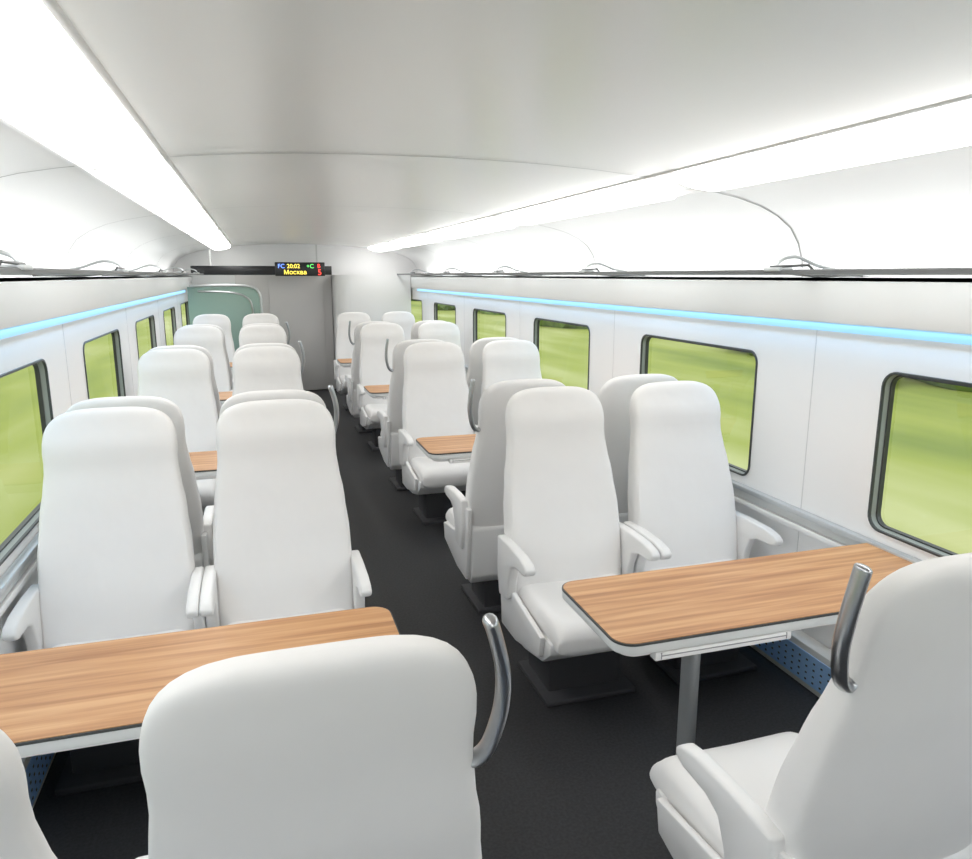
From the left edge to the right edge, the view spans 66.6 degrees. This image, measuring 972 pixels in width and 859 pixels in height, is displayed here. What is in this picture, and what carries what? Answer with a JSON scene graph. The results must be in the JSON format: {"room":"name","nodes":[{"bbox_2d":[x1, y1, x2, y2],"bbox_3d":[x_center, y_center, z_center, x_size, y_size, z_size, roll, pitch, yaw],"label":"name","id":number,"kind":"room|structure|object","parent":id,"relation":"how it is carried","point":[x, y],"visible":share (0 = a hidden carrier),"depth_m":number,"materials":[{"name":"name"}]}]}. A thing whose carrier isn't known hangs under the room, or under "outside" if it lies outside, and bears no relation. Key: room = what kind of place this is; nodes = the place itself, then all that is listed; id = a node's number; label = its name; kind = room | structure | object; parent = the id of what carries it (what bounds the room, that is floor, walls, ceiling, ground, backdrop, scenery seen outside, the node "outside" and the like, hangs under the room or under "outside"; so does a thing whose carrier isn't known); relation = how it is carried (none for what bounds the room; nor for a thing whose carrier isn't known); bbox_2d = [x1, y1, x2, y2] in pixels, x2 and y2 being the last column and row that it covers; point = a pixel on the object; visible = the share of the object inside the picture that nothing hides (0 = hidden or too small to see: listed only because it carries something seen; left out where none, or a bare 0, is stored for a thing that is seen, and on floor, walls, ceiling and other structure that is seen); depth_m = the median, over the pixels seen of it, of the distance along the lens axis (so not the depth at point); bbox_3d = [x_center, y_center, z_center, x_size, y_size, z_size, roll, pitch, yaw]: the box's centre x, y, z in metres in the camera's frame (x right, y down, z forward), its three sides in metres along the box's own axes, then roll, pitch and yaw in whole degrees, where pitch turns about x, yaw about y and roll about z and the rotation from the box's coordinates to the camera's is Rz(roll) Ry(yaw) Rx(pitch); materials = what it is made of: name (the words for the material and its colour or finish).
{"room":"train carriage","nodes":[
{"label":"train carriage","id":0,"kind":"room"},
{"bbox_2d":[21,752,55,808],"bbox_3d":[-1.981,0.952,3.756,0.088,0.199,14.180,-4,12,-17],"label":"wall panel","id":1,"kind":"object","parent":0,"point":[37,767],"visible":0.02,"depth_m":2.58,"materials":[{"name":"blue"}]},
{"bbox_2d":[0,276,189,653],"bbox_3d":[-2.299,0.079,4.052,0.242,1.790,15.302,-4,12,-17],"label":"wall","id":2,"kind":"structure","parent":0,"point":[60,346],"depth_m":3.75,"materials":[{"name":"white plastic panels"}]},
{"bbox_2d":[0,532,38,617],"bbox_3d":[-2.165,0.251,4.129,0.038,0.100,15.260,-4,12,-17],"label":"trim","id":3,"kind":"structure","parent":2,"relation":"attached to","point":[19,572],"depth_m":2.72,"materials":[{"name":"grey metal"}]},
{"bbox_2d":[0,359,53,565],"bbox_3d":[-1.828,0.104,2.841,0.048,0.643,1.158,-4,12,-17],"label":"window","id":4,"kind":"structure","parent":2,"relation":"in","point":[24,528],"depth_m":3.19,"materials":[{"name":"grey rubber"}]},
{"bbox_2d":[0,290,184,338],"bbox_3d":[-2.019,-0.498,3.441,0.011,0.033,14.180,-4,12,-17],"label":"strip light","id":5,"kind":"object","parent":2,"relation":"attached to","point":[17,330],"visible":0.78,"depth_m":3.71,"materials":[{"name":"blue plastic"}]},
{"bbox_2d":[0,277,191,329],"bbox_3d":[-2.172,-0.707,3.927,0.024,0.171,15.260,-4,12,-17],"label":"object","id":6,"kind":"structure","parent":2,"relation":"attached to","point":[21,302],"depth_m":3.71,"materials":[{"name":"white plastic"}]},
{"bbox_2d":[0,250,203,276],"bbox_3d":[-2.069,-0.784,3.580,0.465,0.092,14.580,-4,12,-17],"label":"luggage rack","id":7,"kind":"object","parent":2,"relation":"on","point":[15,267],"visible":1,"depth_m":3.31,"materials":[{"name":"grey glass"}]},
{"bbox_2d":[83,329,125,398],"bbox_3d":[-2.392,-0.271,4.638,0.048,0.643,1.158,-4,12,-17],"label":"window","id":8,"kind":"structure","parent":2,"relation":"in","point":[115,334],"depth_m":5.14,"materials":[{"name":"green glass"}]},
{"bbox_2d":[135,315,156,358],"bbox_3d":[-2.955,-0.646,6.435,0.048,0.643,1.158,-4,12,-17],"label":"window","id":9,"kind":"structure","parent":2,"relation":"in","point":[151,318],"depth_m":6.92,"materials":[{"name":"grey rubber"}]},
{"bbox_2d":[163,307,176,345],"bbox_3d":[-3.518,-1.021,8.232,0.048,0.643,1.158,-4,12,-17],"label":"window","id":10,"kind":"structure","parent":2,"relation":"in","point":[172,309],"depth_m":8.72,"materials":[{"name":"grey rubber"}]},
{"bbox_2d":[181,301,189,326],"bbox_3d":[-4.082,-1.397,10.028,0.048,0.643,1.158,-4,12,-17],"label":"window","id":11,"kind":"structure","parent":2,"relation":"in","point":[186,303],"depth_m":10.52,"materials":[{"name":"grey rubber"}]},
{"bbox_2d":[190,244,331,275],"bbox_3d":[-3.278,-2.486,10.844,1.980,0.465,0.130,-4,12,-17],"label":"destination display","id":12,"kind":"object","parent":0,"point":[316,268],"visible":1,"depth_m":10.87,"materials":[{"name":"black plastic"}]},
{"bbox_2d":[173,244,417,382],"bbox_3d":[-2.890,-1.760,11.689,3.700,2.268,0.060,-4,12,-17],"label":"wall","id":13,"kind":"structure","parent":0,"point":[343,260],"depth_m":11.45,"materials":[{"name":"white plastic"}]},
{"bbox_2d":[268,278,327,389],"bbox_3d":[-2.929,-1.479,11.563,0.820,1.750,0.058,-4,12,-17],"label":"door","id":14,"kind":"structure","parent":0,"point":[299,302],"depth_m":11.54,"materials":[{"name":"white"}]},
{"bbox_2d":[331,275,410,380],"bbox_3d":[-1.785,-1.519,11.677,1.157,1.800,0.696,-4,12,-17],"label":"wall","id":15,"kind":"structure","parent":0,"point":[375,296],"depth_m":11.24,"materials":[{"name":"white plastic"}]},
{"bbox_2d":[33,389,818,858],"bbox_3d":[-0.636,0.880,4.739,3.280,0.060,15.300,-4,12,-17],"label":"floor","id":16,"kind":"structure","parent":0,"point":[568,781],"depth_m":2.99,"materials":[{"name":"carpet"}]},
{"bbox_2d":[0,729,147,858],"bbox_3d":[-0.927,0.907,1.295,0.618,1.295,0.742,-4,12,-17],"label":"passenger seat","id":17,"kind":"object","parent":16,"relation":"on","point":[21,836],"visible":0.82,"depth_m":0.97,"materials":[{"name":"fabric"}]},
{"bbox_2d":[1,407,206,795],"bbox_3d":[-1.368,0.615,2.695,0.618,1.295,0.742,-4,12,-17],"label":"passenger seat","id":18,"kind":"object","parent":16,"relation":"on","point":[115,552],"visible":0.8,"depth_m":2.81,"materials":[{"name":"fabric"}]},
{"bbox_2d":[66,396,213,569],"bbox_3d":[-1.646,0.428,3.588,0.618,1.295,0.742,-4,12,-17],"label":"passenger seat","id":19,"kind":"object","parent":16,"relation":"on","point":[201,525],"visible":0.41,"depth_m":3.31,"materials":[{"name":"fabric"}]},
{"bbox_2d":[137,349,218,514],"bbox_3d":[-2.087,0.136,4.987,0.618,1.295,0.742,-4,12,-17],"label":"passenger seat","id":20,"kind":"object","parent":16,"relation":"on","point":[182,377],"visible":0.38,"depth_m":5.14,"materials":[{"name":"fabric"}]},
{"bbox_2d":[148,345,220,417],"bbox_3d":[-2.365,-0.051,5.881,0.618,1.295,0.742,-4,12,-17],"label":"passenger seat","id":21,"kind":"object","parent":16,"relation":"on","point":[205,351],"visible":0.15,"depth_m":5.50,"materials":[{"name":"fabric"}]},
{"bbox_2d":[0,607,400,757],"bbox_3d":[-0.850,1.020,2.084,1.261,0.750,0.480,-4,12,-17],"label":"wooden table","id":22,"kind":"object","parent":16,"relation":"on","point":[71,697],"visible":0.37,"depth_m":2.01,"materials":[{"name":"brown wood"}]},
{"bbox_2d":[189,451,216,479],"bbox_3d":[-1.569,0.542,4.376,1.261,0.750,0.480,-4,12,-17],"label":"wooden table","id":23,"kind":"object","parent":16,"relation":"on","point":[204,463],"visible":0.02,"depth_m":4.19,"materials":[{"name":"brown wood"}]},
{"bbox_2d":[174,326,232,406],"bbox_3d":[-2.806,-0.343,7.280,0.618,1.295,0.742,-4,12,-17],"label":"passenger seat","id":24,"kind":"object","parent":16,"relation":"on","point":[210,338],"visible":0.34,"depth_m":7.45,"materials":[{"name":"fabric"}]},
{"bbox_2d":[181,324,232,389],"bbox_3d":[-3.084,-0.529,8.174,0.618,1.295,0.742,-4,12,-17],"label":"passenger seat","id":25,"kind":"object","parent":16,"relation":"on","point":[218,327],"visible":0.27,"depth_m":7.87,"materials":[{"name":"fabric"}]},
{"bbox_2d":[193,314,234,378],"bbox_3d":[-3.525,-0.821,9.573,0.618,1.295,0.742,-4,12,-17],"label":"passenger seat","id":26,"kind":"object","parent":16,"relation":"on","point":[220,320],"visible":0.3,"depth_m":9.75,"materials":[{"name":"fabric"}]},
{"bbox_2d":[187,284,262,350],"bbox_3d":[-3.617,-1.191,10.406,0.984,1.678,0.136,-4,12,-17],"label":"glass wall","id":27,"kind":"structure","parent":16,"relation":"on","point":[234,301],"depth_m":10.32,"materials":[{"name":"green glass"}]},
{"bbox_2d":[219,391,232,405],"bbox_3d":[-2.288,0.063,6.669,1.261,0.750,0.480,-4,12,-17],"label":"wooden table","id":28,"kind":"object","parent":16,"relation":"on","point":[223,396],"visible":0.02,"depth_m":6.53,"materials":[{"name":"brown wood"}]},
{"bbox_2d":[242,313,278,325],"bbox_3d":[-2.932,-0.858,9.751,0.618,1.295,0.742,-4,12,-17],"label":"passenger seat","id":29,"kind":"object","parent":16,"relation":"on","point":[258,317],"visible":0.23,"depth_m":9.90,"materials":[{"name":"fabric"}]},
{"bbox_2d":[239,325,286,346],"bbox_3d":[-2.213,-0.380,7.458,0.618,1.295,0.742,-4,12,-17],"label":"passenger seat","id":30,"kind":"object","parent":16,"relation":"on","point":[252,334],"visible":0.26,"depth_m":7.60,"materials":[{"name":"fabric"}]},
{"bbox_2d":[240,322,289,344],"bbox_3d":[-2.491,-0.573,8.350,0.618,1.308,0.742,-4,12,-17],"label":"passenger seat","id":31,"kind":"object","parent":16,"relation":"on","point":[287,325],"visible":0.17,"depth_m":7.92,"materials":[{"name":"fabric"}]},
{"bbox_2d":[232,346,303,395],"bbox_3d":[-1.494,0.099,5.165,0.618,1.295,0.742,-4,12,-17],"label":"passenger seat","id":32,"kind":"object","parent":16,"relation":"on","point":[259,368],"visible":0.25,"depth_m":5.31,"materials":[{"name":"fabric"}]},
{"bbox_2d":[234,340,304,373],"bbox_3d":[-1.772,-0.094,6.058,0.618,1.308,0.742,-4,12,-17],"label":"passenger seat","id":33,"kind":"object","parent":16,"relation":"on","point":[299,341],"visible":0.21,"depth_m":5.62,"materials":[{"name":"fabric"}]},
{"bbox_2d":[212,385,338,525],"bbox_3d":[-1.054,0.385,3.765,0.618,1.308,0.742,-4,12,-17],"label":"passenger seat","id":34,"kind":"object","parent":16,"relation":"on","point":[264,394],"visible":0.18,"depth_m":3.31,"materials":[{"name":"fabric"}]},
{"bbox_2d":[235,275,335,389],"bbox_3d":[-3.119,-1.499,11.583,1.430,1.800,0.095,-4,12,-17],"label":"wall vestibule","id":35,"kind":"structure","parent":16,"relation":"on","point":[260,282],"depth_m":11.58,"materials":[{"name":"grey plastic"}]},
{"bbox_2d":[199,399,371,627],"bbox_3d":[-0.775,0.578,2.873,0.618,1.295,0.742,-4,12,-17],"label":"passenger seat","id":36,"kind":"object","parent":16,"relation":"on","point":[282,540],"visible":0.7,"depth_m":3.00,"materials":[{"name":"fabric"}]},
{"bbox_2d":[139,613,510,858],"bbox_3d":[-0.335,0.863,1.472,0.618,1.308,0.742,-4,12,-17],"label":"passenger seat","id":37,"kind":"object","parent":16,"relation":"on","point":[361,748],"visible":1,"depth_m":1.05,"materials":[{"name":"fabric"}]},
{"bbox_2d":[337,358,351,367],"bbox_3d":[-1.194,-0.529,9.507,1.356,0.750,0.480,-4,12,-17],"label":"wooden table","id":38,"kind":"object","parent":16,"relation":"on","point":[342,362],"visible":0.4,"depth_m":9.10,"materials":[{"name":"brown wood"}]},
{"bbox_2d":[334,312,370,410],"bbox_3d":[-1.748,-0.933,10.106,0.618,1.295,0.742,-4,12,-17],"label":"passenger seat","id":39,"kind":"object","parent":16,"relation":"on","point":[344,348],"visible":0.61,"depth_m":10.20,"materials":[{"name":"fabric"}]},
{"bbox_2d":[345,321,389,432],"bbox_3d":[-1.333,-0.645,8.699,0.618,1.307,0.742,-4,12,-17],"label":"passenger seat","id":40,"kind":"object","parent":16,"relation":"on","point":[353,380],"visible":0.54,"depth_m":8.39,"materials":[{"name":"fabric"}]},
{"bbox_2d":[364,385,388,399],"bbox_3d":[-0.475,-0.051,7.214,1.356,0.750,0.480,-4,12,-17],"label":"wooden table","id":41,"kind":"object","parent":16,"relation":"on","point":[375,391],"visible":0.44,"depth_m":6.83,"materials":[{"name":"brown wood"}]},
{"bbox_2d":[357,323,403,450],"bbox_3d":[-1.030,-0.454,7.814,0.618,1.295,0.742,-4,12,-17],"label":"passenger seat","id":42,"kind":"object","parent":16,"relation":"on","point":[373,370],"visible":0.58,"depth_m":7.91,"materials":[{"name":"fabric"}]},
{"bbox_2d":[382,311,414,340],"bbox_3d":[-1.149,-0.970,10.286,0.618,1.295,0.742,-4,12,-17],"label":"passenger seat","id":43,"kind":"object","parent":16,"relation":"on","point":[406,320],"visible":0.23,"depth_m":10.45,"materials":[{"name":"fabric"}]},
{"bbox_2d":[377,338,443,490],"bbox_3d":[-0.614,-0.166,6.406,0.618,1.307,0.742,-4,12,-17],"label":"passenger seat","id":44,"kind":"object","parent":16,"relation":"on","point":[391,422],"visible":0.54,"depth_m":6.11,"materials":[{"name":"fabric"}]},
{"bbox_2d":[411,320,445,339],"bbox_3d":[-0.718,-0.678,8.884,0.618,1.295,0.742,-4,12,-17],"label":"passenger seat","id":45,"kind":"object","parent":16,"relation":"on","point":[414,330],"visible":0.16,"depth_m":8.40,"materials":[{"name":"fabric"}]},
{"bbox_2d":[398,342,477,524],"bbox_3d":[-0.311,0.025,5.521,0.618,1.295,0.742,-4,12,-17],"label":"passenger seat","id":46,"kind":"object","parent":16,"relation":"on","point":[435,387],"visible":0.76,"depth_m":5.62,"materials":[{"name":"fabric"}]},
{"bbox_2d":[418,322,465,374],"bbox_3d":[-0.430,-0.492,7.994,0.618,1.295,0.742,-4,12,-17],"label":"passenger seat","id":47,"kind":"object","parent":16,"relation":"on","point":[443,331],"visible":0.15,"depth_m":8.14,"materials":[{"name":"fabric"}]},
{"bbox_2d":[416,434,475,463],"bbox_3d":[0.244,0.428,4.921,1.356,0.750,0.480,-4,12,-17],"label":"wooden table","id":48,"kind":"object","parent":16,"relation":"on","point":[454,448],"visible":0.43,"depth_m":4.60,"materials":[{"name":"brown wood"}]},
{"bbox_2d":[466,337,518,424],"bbox_3d":[0.001,-0.199,6.592,0.618,1.295,0.742,-4,12,-17],"label":"passenger seat","id":49,"kind":"object","parent":16,"relation":"on","point":[475,368],"visible":0.19,"depth_m":6.16,"materials":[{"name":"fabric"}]},
{"bbox_2d":[444,379,564,613],"bbox_3d":[0.105,0.312,4.113,0.618,1.307,0.742,-4,12,-17],"label":"passenger seat","id":50,"kind":"object","parent":16,"relation":"on","point":[474,523],"visible":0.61,"depth_m":3.83,"materials":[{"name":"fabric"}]},
{"bbox_2d":[481,340,541,395],"bbox_3d":[0.289,-0.013,5.701,0.618,1.295,0.742,-4,12,-17],"label":"passenger seat","id":51,"kind":"object","parent":16,"relation":"on","point":[502,360],"visible":0.3,"depth_m":5.84,"materials":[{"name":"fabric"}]},
{"bbox_2d":[497,386,659,707],"bbox_3d":[0.408,0.503,3.228,0.618,1.295,0.742,-4,12,-17],"label":"passenger seat","id":52,"kind":"object","parent":16,"relation":"on","point":[562,525],"visible":0.93,"depth_m":3.32,"materials":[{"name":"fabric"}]},
{"bbox_2d":[597,374,677,522],"bbox_3d":[0.720,0.280,4.299,0.618,1.295,0.742,-4,12,-17],"label":"passenger seat","id":53,"kind":"object","parent":16,"relation":"on","point":[614,396],"visible":0.27,"depth_m":3.87,"materials":[{"name":"fabric"}]},
{"bbox_2d":[623,381,782,683],"bbox_3d":[1.007,0.466,3.408,0.618,1.295,0.742,-4,12,-17],"label":"passenger seat","id":54,"kind":"object","parent":16,"relation":"on","point":[681,500],"visible":0.71,"depth_m":3.53,"materials":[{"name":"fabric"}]},
{"bbox_2d":[562,543,912,754],"bbox_3d":[0.963,0.907,2.628,1.356,0.750,0.480,-4,12,-17],"label":"wooden table","id":55,"kind":"object","parent":16,"relation":"on","point":[685,612],"visible":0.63,"depth_m":2.46,"materials":[{"name":"brown wood"}]},
{"bbox_2d":[650,552,971,858],"bbox_3d":[0.824,0.791,1.820,0.618,1.307,0.742,-4,12,-17],"label":"passenger seat","id":56,"kind":"object","parent":16,"relation":"on","point":[880,766],"visible":1,"depth_m":1.49,"materials":[{"name":"fabric"}]},
{"bbox_2d":[0,0,971,277],"bbox_3d":[-0.636,-1.136,4.319,3.700,0.478,15.300,-4,12,-17],"label":"ceiling","id":57,"kind":"structure","parent":0,"point":[644,88],"depth_m":2.25,"materials":[{"name":"white plastic"}]},
{"bbox_2d":[0,0,232,248],"bbox_3d":[-1.670,-1.205,3.830,0.303,0.059,14.980,-4,12,-17],"label":"channel","id":58,"kind":"object","parent":57,"relation":"in","point":[51,6],"depth_m":1.92,"materials":[{"name":"white plastic"}]},
{"bbox_2d":[0,0,152,167],"bbox_3d":[-0.965,-0.726,1.587,0.237,0.066,1.960,-4,12,-17],"label":"ceiling light strip","id":59,"kind":"object","parent":58,"relation":"in","point":[46,90],"depth_m":1.59,"materials":[{"name":"white plastic"}]},
{"bbox_2d":[97,164,198,217],"bbox_3d":[-1.640,-1.175,3.739,0.237,0.066,1.960,-4,12,-17],"label":"ceiling light strip","id":60,"kind":"object","parent":58,"relation":"in","point":[155,187],"depth_m":3.22,"materials":[{"name":"white plastic"}]},
{"bbox_2d":[166,212,215,235],"bbox_3d":[-2.315,-1.624,5.892,0.237,0.066,1.960,-4,12,-17],"label":"ceiling light strip","id":61,"kind":"object","parent":58,"relation":"in","point":[196,224],"depth_m":5.47,"materials":[{"name":"white plastic"}]},
{"bbox_2d":[194,231,224,244],"bbox_3d":[-2.990,-2.074,8.044,0.237,0.066,1.960,-4,12,-17],"label":"ceiling light strip","id":62,"kind":"object","parent":58,"relation":"in","point":[215,238],"depth_m":7.71,"materials":[{"name":"white plastic"}]},
{"bbox_2d":[208,241,229,249],"bbox_3d":[-3.620,-2.494,10.056,0.237,0.066,1.580,-4,12,-17],"label":"ceiling light strip","id":63,"kind":"object","parent":58,"relation":"in","point":[225,245],"depth_m":9.74,"materials":[{"name":"white plastic"}]},
{"bbox_2d":[367,95,971,247],"bbox_3d":[0.480,-1.340,4.476,0.303,0.059,14.980,-4,12,-17],"label":"channel","id":64,"kind":"object","parent":57,"relation":"attached to","point":[969,97],"depth_m":2.60,"materials":[{"name":"white plastic"}]},
{"bbox_2d":[368,243,401,251],"bbox_3d":[-1.472,-2.629,10.701,0.237,0.066,1.580,-4,12,-17],"label":"ceiling light strip","id":65,"kind":"object","parent":64,"relation":"in","point":[383,247],"depth_m":10.46,"materials":[{"name":"white plastic"}]},
{"bbox_2d":[390,234,442,246],"bbox_3d":[-0.842,-2.209,8.689,0.237,0.066,1.960,-4,12,-17],"label":"ceiling light strip","id":66,"kind":"object","parent":64,"relation":"in","point":[420,239],"depth_m":8.35,"materials":[{"name":"white plastic"}]},
{"bbox_2d":[429,218,515,238],"bbox_3d":[-0.167,-1.759,6.537,0.237,0.066,1.960,-4,12,-17],"label":"ceiling light strip","id":67,"kind":"object","parent":64,"relation":"in","point":[486,225],"depth_m":6.17,"materials":[{"name":"white plastic"}]},
{"bbox_2d":[501,183,677,224],"bbox_3d":[0.508,-1.310,4.385,0.237,0.066,1.960,-4,12,-17],"label":"ceiling light strip","id":68,"kind":"object","parent":64,"relation":"in","point":[632,194],"depth_m":3.99,"materials":[{"name":"white plastic"}]},
{"bbox_2d":[672,100,971,190],"bbox_3d":[1.183,-0.860,2.232,0.237,0.066,1.960,-4,12,-17],"label":"ceiling light strip","id":69,"kind":"object","parent":64,"relation":"in","point":[948,127],"depth_m":2.29,"materials":[{"name":"white plastic"}]},
{"bbox_2d":[411,276,971,648],"bbox_3d":[1.026,-0.130,5.051,0.242,1.790,15.302,-4,12,-17],"label":"wall","id":70,"kind":"structure","parent":0,"point":[818,392],"depth_m":3.36,"materials":[{"name":"white plastic panels"}]},
{"bbox_2d":[2,153,802,276],"bbox_3d":[-0.566,-1.087,4.094,3.694,0.475,11.510,-4,12,-17],"label":"trim","id":71,"kind":"structure","parent":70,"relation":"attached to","point":[249,153],"depth_m":3.30,"materials":[{"name":"grey plastic"}]},
{"bbox_2d":[434,302,455,323],"bbox_3d":[-0.518,-1.306,9.594,0.048,0.643,1.158,-4,12,-17],"label":"window","id":72,"kind":"structure","parent":70,"relation":"in","point":[435,303],"depth_m":10.07,"materials":[{"name":"grey rubber"}]},
{"bbox_2d":[473,308,505,342],"bbox_3d":[0.045,-0.931,7.797,0.048,0.643,1.158,-4,12,-17],"label":"window","id":73,"kind":"structure","parent":70,"relation":"in","point":[475,311],"depth_m":8.28,"materials":[{"name":"grey rubber"}]},
{"bbox_2d":[533,318,589,389],"bbox_3d":[0.608,-0.555,6.000,0.048,0.643,1.158,-4,12,-17],"label":"window","id":74,"kind":"structure","parent":70,"relation":"in","point":[536,320],"depth_m":6.33,"materials":[{"name":"grey rubber"}]},
{"bbox_2d":[397,255,971,276],"bbox_3d":[0.995,-0.976,4.500,0.465,0.092,14.580,-4,12,-17],"label":"luggage rack","id":75,"kind":"object","parent":70,"relation":"on","point":[825,271],"visible":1,"depth_m":3.17,"materials":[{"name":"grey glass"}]},
{"bbox_2d":[411,277,971,333],"bbox_3d":[0.899,-0.900,4.849,0.024,0.171,15.260,-4,12,-17],"label":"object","id":76,"kind":"structure","parent":70,"relation":"attached to","point":[926,306],"depth_m":3.44,"materials":[{"name":"white plastic"}]},
{"bbox_2d":[465,365,921,562],"bbox_3d":[0.892,0.060,5.047,0.038,0.100,15.260,-4,12,-17],"label":"trim","id":77,"kind":"structure","parent":70,"relation":"attached to","point":[827,532],"depth_m":3.33,"materials":[{"name":"grey metal"}]},
{"bbox_2d":[417,289,971,344],"bbox_3d":[1.063,-0.692,4.367,0.011,0.033,14.180,-4,12,-17],"label":"strip light","id":78,"kind":"object","parent":70,"relation":"attached to","point":[966,339],"visible":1,"depth_m":3.45,"materials":[{"name":"blue"}]},
{"bbox_2d":[639,334,757,475],"bbox_3d":[1.172,-0.180,4.203,0.048,0.643,1.158,-4,12,-17],"label":"window frame","id":79,"kind":"structure","parent":70,"relation":"in","point":[644,351],"depth_m":3.94,"materials":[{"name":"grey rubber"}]},
{"bbox_2d":[749,630,830,697],"bbox_3d":[1.025,0.763,4.659,0.088,0.199,14.180,-4,12,-17],"label":"air vent","id":80,"kind":"object","parent":70,"relation":"in","point":[802,657],"visible":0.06,"depth_m":3.30,"materials":[{"name":"blue metal"}]},
{"bbox_2d":[868,372,971,556],"bbox_3d":[1.735,0.195,2.406,0.048,0.643,1.158,-4,12,-17],"label":"window frame","id":81,"kind":"structure","parent":70,"relation":"in","point":[889,382],"depth_m":2.91,"materials":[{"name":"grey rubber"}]},
{"label":"outside","id":82,"kind":"structure","parent":0,"visible":0},
{"bbox_2d":[0,301,971,553],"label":"windows","id":83,"kind":"structure","parent":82,"point":[927,493],"depth_m":16.38,"materials":[{"name":"green glass"}]},
{"bbox_2d":[411,300,971,391],"bbox_3d":[-18.218,-10.586,61.775,55.961,3.379,197.413,-4,12,-17],"label":"outside scenery","id":84,"kind":"object","parent":83,"relation":"on","point":[440,306],"visible":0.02,"depth_m":42.51,"materials":[{"name":"green plant"}]}
]}

